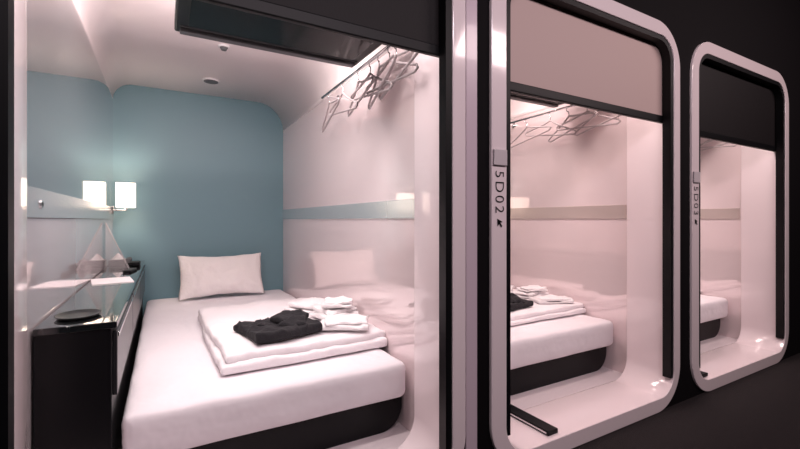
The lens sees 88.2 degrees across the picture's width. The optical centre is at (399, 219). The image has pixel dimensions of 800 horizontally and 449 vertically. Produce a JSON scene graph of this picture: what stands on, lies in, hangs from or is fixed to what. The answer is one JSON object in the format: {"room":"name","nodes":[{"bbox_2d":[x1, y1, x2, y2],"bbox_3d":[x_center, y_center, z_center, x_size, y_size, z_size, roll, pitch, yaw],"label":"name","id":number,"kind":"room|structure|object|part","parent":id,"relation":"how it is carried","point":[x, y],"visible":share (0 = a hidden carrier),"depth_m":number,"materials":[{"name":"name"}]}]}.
{"room":"capsule hotel corridor","nodes":[
{"label":"capsule hotel corridor","id":0,"kind":"room"},
{"bbox_2d":[27,0,112,448],"bbox_3d":[-1.675,0.009,2.198,0.030,1.931,2.420,0,0,-30],"label":"wall","id":1,"kind":"structure","parent":0,"point":[70,100],"depth_m":1.65,"materials":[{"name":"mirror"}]},
{"bbox_2d":[40,200,43,208],"bbox_3d":[-1.148,-0.050,1.325,0.004,0.028,0.028,0,0,-30],"label":"wall hook","id":2,"kind":"object","parent":1,"relation":"attached to","point":[41,201],"visible":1,"depth_m":1.32,"materials":[{"name":"silver metal"}]},
{"bbox_2d":[27,185,113,218],"bbox_3d":[-1.673,-0.053,2.211,0.026,0.093,2.400,0,0,-30],"label":"trim","id":3,"kind":"structure","parent":1,"relation":"attached to","point":[56,205],"depth_m":1.59,"materials":[{"name":"silver metal"}]},
{"bbox_2d":[111,182,135,213],"bbox_3d":[-2.112,-0.164,3.158,0.151,0.238,0.120,0,0,-30],"label":"wall lamp","id":4,"kind":"object","parent":1,"relation":"attached to","point":[125,193],"visible":1,"depth_m":3.11,"materials":[{"name":"white metal"}]},
{"bbox_3d":[-2.131,-0.091,3.147,0.087,0.048,0.016,0,0,-30],"label":"lamp arm","id":5,"kind":"part","parent":4,"relation":"part of","materials":[{"name":"silver metal"}]},
{"bbox_3d":[-2.100,-0.190,3.165,0.124,0.185,0.120,0,0,-30],"label":"lamp shade","id":6,"kind":"part","parent":4,"relation":"part of","materials":[{"name":"white fabric"}]},
{"bbox_2d":[113,85,282,315],"bbox_3d":[-1.694,-0.066,3.599,1.390,2.081,0.030,0,0,-30],"label":"wall","id":7,"kind":"structure","parent":0,"point":[206,171],"depth_m":3.54,"materials":[{"name":"blue paint"}]},
{"bbox_2d":[72,0,393,129],"bbox_3d":[-1.085,-0.974,2.536,1.360,0.255,2.420,0,0,-30],"label":"ceiling","id":8,"kind":"structure","parent":0,"point":[132,42],"depth_m":2.81,"materials":[{"name":"white paint"}]},
{"bbox_2d":[202,77,219,83],"bbox_3d":[-1.467,-1.079,3.205,0.124,0.015,0.124,0,0,-30],"label":"ceiling speaker","id":9,"kind":"object","parent":8,"relation":"attached to","point":[208,80],"visible":1,"depth_m":3.19,"materials":[{"name":"white plastic"}]},
{"bbox_2d":[204,79,217,83],"bbox_3d":[-1.467,-1.073,3.205,0.104,0.004,0.104,0,0,-30],"label":"speaker grille","id":10,"kind":"object","parent":9,"relation":"attached to","point":[210,81],"depth_m":3.19,"materials":[{"name":"grey plastic"}]},
{"bbox_2d":[218,44,229,50],"bbox_3d":[-1.100,-1.073,2.578,0.070,0.026,0.070,0,0,-30],"label":"smoke detector","id":11,"kind":"object","parent":8,"relation":"attached to","point":[223,47],"visible":1,"depth_m":2.56,"materials":[{"name":"white plastic"}]},
{"bbox_2d":[174,0,381,67],"bbox_3d":[-0.490,-0.941,1.782,0.840,0.290,0.460,0,0,-30],"label":"television","id":12,"kind":"object","parent":8,"relation":"attached to","point":[194,18],"visible":0.71,"depth_m":1.80,"materials":[{"name":"black"}]},
{"bbox_2d":[283,48,413,431],"bbox_3d":[-0.495,0.065,2.874,0.030,1.821,2.420,0,0,-30],"label":"wall","id":13,"kind":"structure","parent":0,"point":[365,156],"depth_m":2.37,"materials":[{"name":"white plastic"}]},
{"bbox_2d":[282,199,413,218],"bbox_3d":[-0.507,-0.052,2.879,0.026,0.090,2.400,0,0,-30],"label":"trim","id":14,"kind":"structure","parent":13,"relation":"attached to","point":[404,208],"depth_m":2.37,"materials":[{"name":"silver metal"}]},
{"bbox_2d":[321,46,390,98],"bbox_3d":[-0.211,-0.785,2.241,0.107,0.040,1.000,0,0,-30],"label":"rail","id":15,"kind":"object","parent":13,"relation":"attached to","point":[383,50],"visible":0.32,"depth_m":2.19,"materials":[{"name":"silver metal"}]},
{"bbox_2d":[321,95,339,132],"bbox_3d":[-0.429,-0.685,2.526,0.012,0.213,0.495,0,0,-22],"label":"clothes hanger","id":16,"kind":"object","parent":15,"relation":"hanging from","point":[323,128],"visible":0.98,"depth_m":2.54,"materials":[{"name":"grey plastic"}]},
{"bbox_2d":[328,84,357,115],"bbox_3d":[-0.331,-0.687,2.361,0.012,0.209,0.496,0,0,-27],"label":"clothes hanger","id":17,"kind":"object","parent":15,"relation":"hanging from","point":[342,93],"visible":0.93,"depth_m":2.34,"materials":[{"name":"grey plastic"}]},
{"bbox_2d":[347,72,373,116],"bbox_3d":[-0.212,-0.691,2.149,0.012,0.202,0.498,0,0,-21],"label":"clothes hanger","id":18,"kind":"object","parent":15,"relation":"hanging from","point":[371,77],"visible":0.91,"depth_m":2.12,"materials":[{"name":"grey plastic"}]},
{"bbox_2d":[350,63,392,99],"bbox_3d":[-0.153,-0.687,2.048,0.012,0.209,0.496,0,0,-29],"label":"clothes hanger","id":19,"kind":"object","parent":15,"relation":"hanging from","point":[370,73],"visible":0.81,"depth_m":2.01,"materials":[{"name":"grey metal"}]},
{"bbox_2d":[367,53,396,109],"bbox_3d":[-0.091,-0.681,1.932,0.012,0.219,0.492,0,0,-18],"label":"clothes hanger","id":20,"kind":"object","parent":15,"relation":"hanging from","point":[394,55],"visible":0.91,"depth_m":1.90,"materials":[{"name":"grey metal"}]},
{"bbox_2d":[365,49,418,93],"bbox_3d":[-0.050,-0.694,1.869,0.012,0.195,0.500,0,0,-30],"label":"clothes hanger","id":21,"kind":"object","parent":15,"relation":"hanging from","point":[391,60],"visible":0.66,"depth_m":1.81,"materials":[{"name":"grey plastic"}]},
{"bbox_2d":[378,47,418,99],"bbox_3d":[-0.010,-0.687,1.794,0.012,0.209,0.496,0,0,-22],"label":"clothes hanger","id":22,"kind":"object","parent":15,"relation":"hanging from","point":[380,97],"visible":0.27,"depth_m":1.76,"materials":[{"name":"grey metal"}]},
{"bbox_2d":[328,421,409,448],"bbox_3d":[-1.085,0.995,2.536,1.390,0.040,2.420,0,0,-30],"label":"floor","id":23,"kind":"structure","parent":0,"point":[397,434],"depth_m":1.82,"materials":[{"name":"white plastic"}]},
{"bbox_2d":[33,260,144,448],"bbox_3d":[-1.585,0.651,2.297,0.212,0.647,2.333,0,0,-30],"label":"base cabinet","id":24,"kind":"object","parent":23,"relation":"on","point":[83,368],"visible":0.95,"depth_m":1.31,"materials":[{"name":"black lacquered wood"}]},
{"bbox_2d":[33,260,144,336],"bbox_3d":[-1.586,0.339,2.297,0.210,0.022,2.333,0,0,-30],"label":"countertop","id":25,"kind":"structure","parent":24,"relation":"on","point":[112,299],"depth_m":1.60,"materials":[{"name":"black"}]},
{"bbox_2d":[54,309,101,320],"bbox_3d":[-1.092,0.323,1.403,0.128,0.010,0.160,0,0,-30],"label":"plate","id":26,"kind":"object","parent":25,"relation":"on","point":[80,314],"visible":1,"depth_m":1.41,"materials":[{"name":"black"}]},
{"bbox_2d":[91,276,133,284],"bbox_3d":[-1.550,0.326,2.224,0.180,0.004,0.240,0,0,-38],"label":"leaflet","id":27,"kind":"object","parent":25,"relation":"on","point":[114,280],"visible":1,"depth_m":2.21,"materials":[{"name":"white paper"}]},
{"bbox_2d":[109,253,125,266],"bbox_3d":[-2.036,0.284,2.982,0.100,0.088,0.120,0,0,-30],"label":"tissue box","id":28,"kind":"object","parent":25,"relation":"on","point":[117,260],"visible":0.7,"depth_m":2.94,"materials":[{"name":"white paper"}]},
{"bbox_2d":[123,268,136,272],"bbox_3d":[-1.721,0.320,2.633,0.044,0.017,0.160,0,0,-20],"label":"remote control","id":29,"kind":"object","parent":25,"relation":"on","point":[129,270],"visible":1,"depth_m":2.58,"materials":[{"name":"black plastic"}]},
{"bbox_2d":[125,257,140,266],"bbox_3d":[-1.914,0.299,2.960,0.090,0.058,0.156,0,0,-30],"label":"telephone","id":30,"kind":"object","parent":25,"relation":"on","point":[128,262],"visible":1,"depth_m":2.90,"materials":[{"name":"black plastic"}]},
{"bbox_3d":[-1.126,0.469,1.689,0.014,0.212,0.770,0,0,-30],"label":"drawer","id":31,"kind":"part","parent":24,"relation":"part of","materials":[{"name":"grey wood"}]},
{"bbox_3d":[-1.119,0.380,1.693,0.004,0.014,0.730,0,0,-30],"label":"handle","id":32,"kind":"part","parent":24,"relation":"part of","materials":[{"name":"silver metal"}]},
{"bbox_3d":[-1.511,0.469,2.361,0.014,0.212,0.740,0,0,-30],"label":"drawer","id":33,"kind":"part","parent":24,"relation":"part of","materials":[{"name":"grey"}]},
{"bbox_3d":[-1.889,0.469,3.021,0.014,0.212,0.740,0,0,-30],"label":"drawer","id":34,"kind":"part","parent":24,"relation":"part of","materials":[{"name":"grey"}]},
{"bbox_2d":[121,289,404,448],"bbox_3d":[-1.014,0.809,2.623,1.097,0.333,2.335,0,0,-30],"label":"bed","id":35,"kind":"object","parent":23,"relation":"on","point":[178,397],"visible":0.63,"depth_m":1.71,"materials":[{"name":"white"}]},
{"bbox_2d":[178,253,264,300],"bbox_3d":[-1.495,0.464,3.476,0.670,0.344,0.205,0,0,-26],"label":"pillow","id":36,"kind":"object","parent":35,"relation":"on","point":[199,276],"visible":1,"depth_m":3.41,"materials":[{"name":"white fabric"}]},
{"bbox_2d":[198,297,386,374],"bbox_3d":[-0.681,0.591,2.362,0.800,0.098,1.137,0,0,-30],"label":"duvet","id":37,"kind":"object","parent":35,"relation":"on","point":[233,352],"visible":0.59,"depth_m":1.96,"materials":[{"name":"white fabric"}]},
{"bbox_2d":[233,309,322,343],"bbox_3d":[-0.591,0.503,2.022,0.352,0.092,0.307,0,0,-39],"label":"shirt","id":38,"kind":"object","parent":37,"relation":"on","point":[287,324],"visible":1,"depth_m":1.96,"materials":[{"name":"black fabric"}]},
{"bbox_2d":[284,297,324,312],"bbox_3d":[-0.543,0.521,2.541,0.230,0.060,0.261,0,0,32],"label":"folded towel","id":39,"kind":"object","parent":37,"relation":"on","point":[307,304],"visible":0.59,"depth_m":2.49,"materials":[{"name":"white fabric"}]},
{"bbox_2d":[309,305,357,319],"bbox_3d":[-0.374,0.517,2.355,0.233,0.066,0.220,0,0,-42],"label":"folded towel","id":40,"kind":"object","parent":37,"relation":"on","point":[318,312],"visible":0.53,"depth_m":2.30,"materials":[{"name":"white fabric"}]},
{"bbox_2d":[321,296,352,308],"bbox_3d":[-0.355,0.463,2.336,0.178,0.049,0.138,0,0,-12],"label":"folded towel","id":41,"kind":"object","parent":40,"relation":"on","point":[342,301],"visible":1,"depth_m":2.29,"materials":[{"name":"white fabric"}]},
{"bbox_2d":[321,313,368,330],"bbox_3d":[-0.287,0.522,2.127,0.253,0.056,0.182,0,0,-4],"label":"folded towel","id":42,"kind":"object","parent":37,"relation":"on","point":[357,322],"visible":0.91,"depth_m":2.07,"materials":[{"name":"white fabric"}]},
{"bbox_2d":[511,100,562,118],"bbox_3d":[0.262,-0.974,3.308,1.360,0.255,2.420,0,0,-30],"label":"ceiling","id":43,"kind":"structure","parent":0,"point":[518,108],"depth_m":3.34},
{"bbox_2d":[511,92,563,107],"bbox_3d":[0.857,-0.941,2.554,0.840,0.290,0.460,0,0,-30],"label":"television","id":44,"kind":"object","parent":43,"relation":"attached to","point":[514,96],"visible":0.2,"depth_m":2.78,"materials":[{"name":"black"}]},
{"bbox_2d":[511,366,621,409],"bbox_3d":[0.262,0.995,3.308,1.390,0.040,2.420,0,0,-30],"label":"floor","id":45,"kind":"structure","parent":0,"point":[531,398],"depth_m":2.39,"materials":[{"name":"white plastic"}]},
{"bbox_2d":[511,404,557,435],"bbox_3d":[0.614,0.964,2.011,0.070,0.022,0.320,0,0,-31],"label":"bar","id":46,"kind":"object","parent":45,"relation":"on","point":[530,420],"visible":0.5,"depth_m":1.95,"materials":[{"name":"black"}]},
{"bbox_2d":[511,314,612,395],"bbox_3d":[0.334,0.809,3.395,1.097,0.333,2.335,0,0,-30],"label":"bed","id":47,"kind":"object","parent":45,"relation":"on","point":[545,352],"visible":0.2,"depth_m":2.45,"materials":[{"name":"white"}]},
{"bbox_2d":[511,298,585,325],"bbox_3d":[0.668,0.605,3.130,0.793,0.070,1.132,0,0,-30],"label":"duvet","id":48,"kind":"object","parent":47,"relation":"on","point":[537,312],"visible":0.22,"depth_m":2.69,"materials":[{"name":"white fabric"}]},
{"bbox_2d":[511,293,533,309],"bbox_3d":[0.667,0.531,2.744,0.349,0.083,0.291,0,0,-39],"label":"shirt","id":49,"kind":"object","parent":48,"relation":"on","point":[517,302],"visible":0.22,"depth_m":2.69,"materials":[{"name":"black fabric"}]},
{"bbox_2d":[511,289,548,297],"bbox_3d":[0.975,0.553,3.130,0.245,0.048,0.213,0,0,-42],"label":"folded towel","id":50,"kind":"object","parent":48,"relation":"on","point":[521,294],"visible":0.65,"depth_m":3.07,"materials":[{"name":"white fabric"}]},
{"bbox_2d":[516,285,547,291],"bbox_3d":[0.992,0.514,3.105,0.190,0.034,0.136,0,0,-12],"label":"folded towel","id":51,"kind":"object","parent":50,"relation":"on","point":[531,288],"visible":1,"depth_m":3.07,"materials":[{"name":"white fabric"}]},
{"bbox_2d":[529,294,573,303],"bbox_3d":[1.064,0.553,2.904,0.262,0.042,0.180,0,0,-4],"label":"folded towel","id":52,"kind":"object","parent":48,"relation":"on","point":[546,299],"visible":1,"depth_m":2.84,"materials":[{"name":"white fabric"}]},
{"bbox_3d":[0.332,0.726,3.394,1.094,0.168,2.335,0,0,-30],"label":"mattress","id":53,"kind":"part","parent":47,"relation":"part of","materials":[{"name":"white fabric"}]},
{"bbox_2d":[511,104,626,372],"bbox_3d":[0.852,0.065,3.646,0.030,1.821,2.420,0,0,-30],"label":"wall","id":54,"kind":"structure","parent":0,"point":[584,261],"depth_m":2.94,"materials":[{"name":"white plastic"}]},
{"bbox_2d":[511,105,573,127],"bbox_3d":[1.136,-0.785,3.013,0.107,0.040,1.000,0,0,-30],"label":"rail","id":55,"kind":"object","parent":54,"relation":"attached to","point":[513,123],"visible":0.35,"depth_m":3.08,"materials":[{"name":"silver metal"}]},
{"bbox_2d":[511,120,550,147],"bbox_3d":[0.986,-0.689,3.179,0.012,0.206,0.497,0,0,-22],"label":"clothes hanger","id":56,"kind":"object","parent":55,"relation":"hanging from","point":[525,120],"visible":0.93,"depth_m":3.15,"materials":[{"name":"grey metal"}]},
{"bbox_2d":[525,113,576,136],"bbox_3d":[1.085,-0.685,3.012,0.012,0.213,0.495,0,0,-26],"label":"clothes hanger","id":57,"kind":"object","parent":55,"relation":"hanging from","point":[550,120],"visible":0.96,"depth_m":2.98,"materials":[{"name":"grey metal"}]},
{"bbox_2d":[548,109,597,142],"bbox_3d":[1.176,-0.681,2.843,0.012,0.219,0.492,0,0,-17],"label":"clothes hanger","id":58,"kind":"object","parent":55,"relation":"hanging from","point":[595,112],"visible":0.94,"depth_m":2.81,"materials":[{"name":"grey metal"}]},
{"bbox_2d":[556,108,620,130],"bbox_3d":[1.236,-0.691,2.748,0.012,0.202,0.498,0,0,-28],"label":"clothes hanger","id":59,"kind":"object","parent":55,"relation":"hanging from","point":[618,119],"visible":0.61,"depth_m":2.71,"materials":[{"name":"grey metal"}]},
{"bbox_2d":[574,110,620,135],"bbox_3d":[1.295,-0.685,2.638,0.012,0.213,0.495,0,0,-20],"label":"clothes hanger","id":60,"kind":"object","parent":55,"relation":"hanging from","point":[614,117],"visible":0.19,"depth_m":2.73,"materials":[{"name":"grey metal"}]},
{"bbox_2d":[511,205,626,218],"bbox_3d":[0.841,-0.052,3.650,0.026,0.090,2.400,0,0,-30],"label":"trim","id":61,"kind":"structure","parent":54,"relation":"attached to","point":[602,211],"depth_m":2.94,"materials":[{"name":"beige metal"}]},
{"bbox_2d":[464,0,799,448],"bbox_3d":[1.313,-0.400,2.234,9.500,2.900,0.048,0,0,-30],"label":"wall","id":62,"kind":"structure","parent":0,"point":[766,33],"depth_m":2.43,"materials":[{"name":"black paint"}]},
{"bbox_2d":[0,0,465,448],"bbox_3d":[-0.433,-0.020,1.353,1.423,2.140,0.278,0,0,-30],"label":"frame","id":63,"kind":"object","parent":62,"relation":"attached to","point":[439,422],"visible":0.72,"depth_m":1.56,"materials":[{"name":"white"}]},
{"bbox_2d":[197,0,438,57],"bbox_3d":[-0.386,-0.819,1.290,1.265,0.378,0.021,0,0,-30],"label":"roller blind","id":64,"kind":"object","parent":62,"relation":"attached to","point":[410,25],"visible":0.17,"depth_m":1.43,"materials":[{"name":"black"}]},
{"bbox_2d":[465,0,476,448],"bbox_3d":[0.277,-0.400,1.608,0.054,2.900,0.009,0,0,-30],"label":"trim","id":65,"kind":"structure","parent":62,"relation":"attached to","point":[471,5],"depth_m":1.60,"materials":[{"name":"grey metal"}]},
{"bbox_2d":[489,0,679,448],"bbox_3d":[0.914,-0.020,2.124,1.423,2.140,0.278,0,0,-30],"label":"frame","id":66,"kind":"object","parent":62,"relation":"attached to","point":[648,382],"visible":0.67,"depth_m":2.24,"materials":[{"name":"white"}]},
{"bbox_2d":[493,149,506,226],"bbox_3d":[0.405,-0.128,1.666,0.072,0.314,0.008,0,0,-30],"label":"number sign","id":67,"kind":"object","parent":66,"relation":"attached to","point":[499,155],"visible":1,"depth_m":1.66,"materials":[{"name":"grey plastic"}]},
{"bbox_2d":[511,0,661,123],"bbox_3d":[0.961,-0.781,2.062,1.265,0.453,0.021,0,0,-30],"label":"roller blind","id":68,"kind":"object","parent":62,"relation":"attached to","point":[558,54],"visible":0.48,"depth_m":2.01,"materials":[{"name":"brown"}]},
{"bbox_2d":[693,171,699,223],"bbox_3d":[1.752,-0.128,2.438,0.072,0.314,0.008,0,0,-30],"label":"number sign","id":69,"kind":"object","parent":62,"relation":"attached to","point":[696,175],"visible":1,"depth_m":2.43,"materials":[{"name":"grey plastic"}]},
{"bbox_2d":[700,62,775,151],"bbox_3d":[2.309,-0.764,2.833,1.265,0.488,0.021,0,0,-30],"label":"roller blind","id":70,"kind":"object","parent":62,"relation":"attached to","point":[736,109],"visible":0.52,"depth_m":2.81,"materials":[{"name":"black fabric"}]},
{"bbox_2d":[690,42,788,391],"bbox_3d":[2.261,-0.020,2.896,1.423,2.140,0.278,0,0,-30],"label":"frame","id":71,"kind":"object","parent":62,"relation":"attached to","point":[761,343],"visible":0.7,"depth_m":3.10,"materials":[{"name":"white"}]},
{"bbox_2d":[700,371,707,377],"bbox_3d":[1.843,0.964,2.646,0.070,0.022,0.200,0,0,-31],"label":"bar","id":72,"kind":"object","parent":71,"relation":"on","point":[704,374],"visible":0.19,"depth_m":2.56,"materials":[{"name":"black"}]},
{"bbox_2d":[573,353,799,448],"bbox_3d":[1.975,1.075,1.079,9.500,0.050,2.710,0,0,-30],"label":"floor","id":73,"kind":"structure","parent":0,"point":[760,409],"depth_m":2.17,"materials":[{"name":"carpet"}]},
{"bbox_2d":[700,335,736,353],"bbox_3d":[1.609,0.995,4.079,1.390,0.040,2.420,0,0,-30],"label":"floor","id":74,"kind":"structure","parent":0,"point":[718,341],"depth_m":3.29,"materials":[{"name":"white plastic"}]},
{"bbox_2d":[700,295,727,340],"bbox_3d":[1.681,0.809,4.167,1.097,0.333,2.335,0,0,-30],"label":"bed","id":75,"kind":"object","parent":74,"relation":"on","point":[712,308],"visible":0.04,"depth_m":3.35,"materials":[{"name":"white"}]},
{"bbox_3d":[1.679,0.726,4.166,1.094,0.168,2.335,0,0,-30],"label":"mattress","id":76,"kind":"part","parent":75,"relation":"part of","materials":[{"name":"white fabric"}]},
{"bbox_2d":[700,138,740,338],"bbox_3d":[2.200,0.065,4.417,0.030,1.821,2.420,0,0,-30],"label":"wall","id":77,"kind":"structure","parent":0,"point":[720,167],"depth_m":3.48,"materials":[{"name":"white plastic"}]},
{"bbox_2d":[700,208,739,218],"bbox_3d":[2.188,-0.052,4.422,0.026,0.090,2.400,0,0,-30],"label":"trim","id":78,"kind":"structure","parent":77,"relation":"attached to","point":[724,213],"depth_m":3.49,"materials":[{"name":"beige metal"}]},
{"bbox_3d":[2.483,-0.785,3.784,0.107,0.040,1.000,0,0,-30],"label":"rail","id":79,"kind":"object","parent":77,"relation":"attached to","visible":0},
{"bbox_2d":[700,139,726,151],"bbox_3d":[2.643,-0.685,3.409,0.012,0.213,0.495,0,0,-20],"label":"clothes hanger","id":80,"kind":"object","parent":79,"relation":"hanging from","point":[708,139],"visible":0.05,"depth_m":3.49,"materials":[{"name":"grey metal"}]},
{"bbox_2d":[700,145,736,147],"bbox_3d":[2.583,-0.691,3.519,0.012,0.202,0.498,0,0,-28],"label":"clothes hanger","id":81,"kind":"object","parent":79,"relation":"hanging from","point":[730,145],"visible":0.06,"depth_m":3.43,"materials":[{"name":"grey metal"}]}
]}

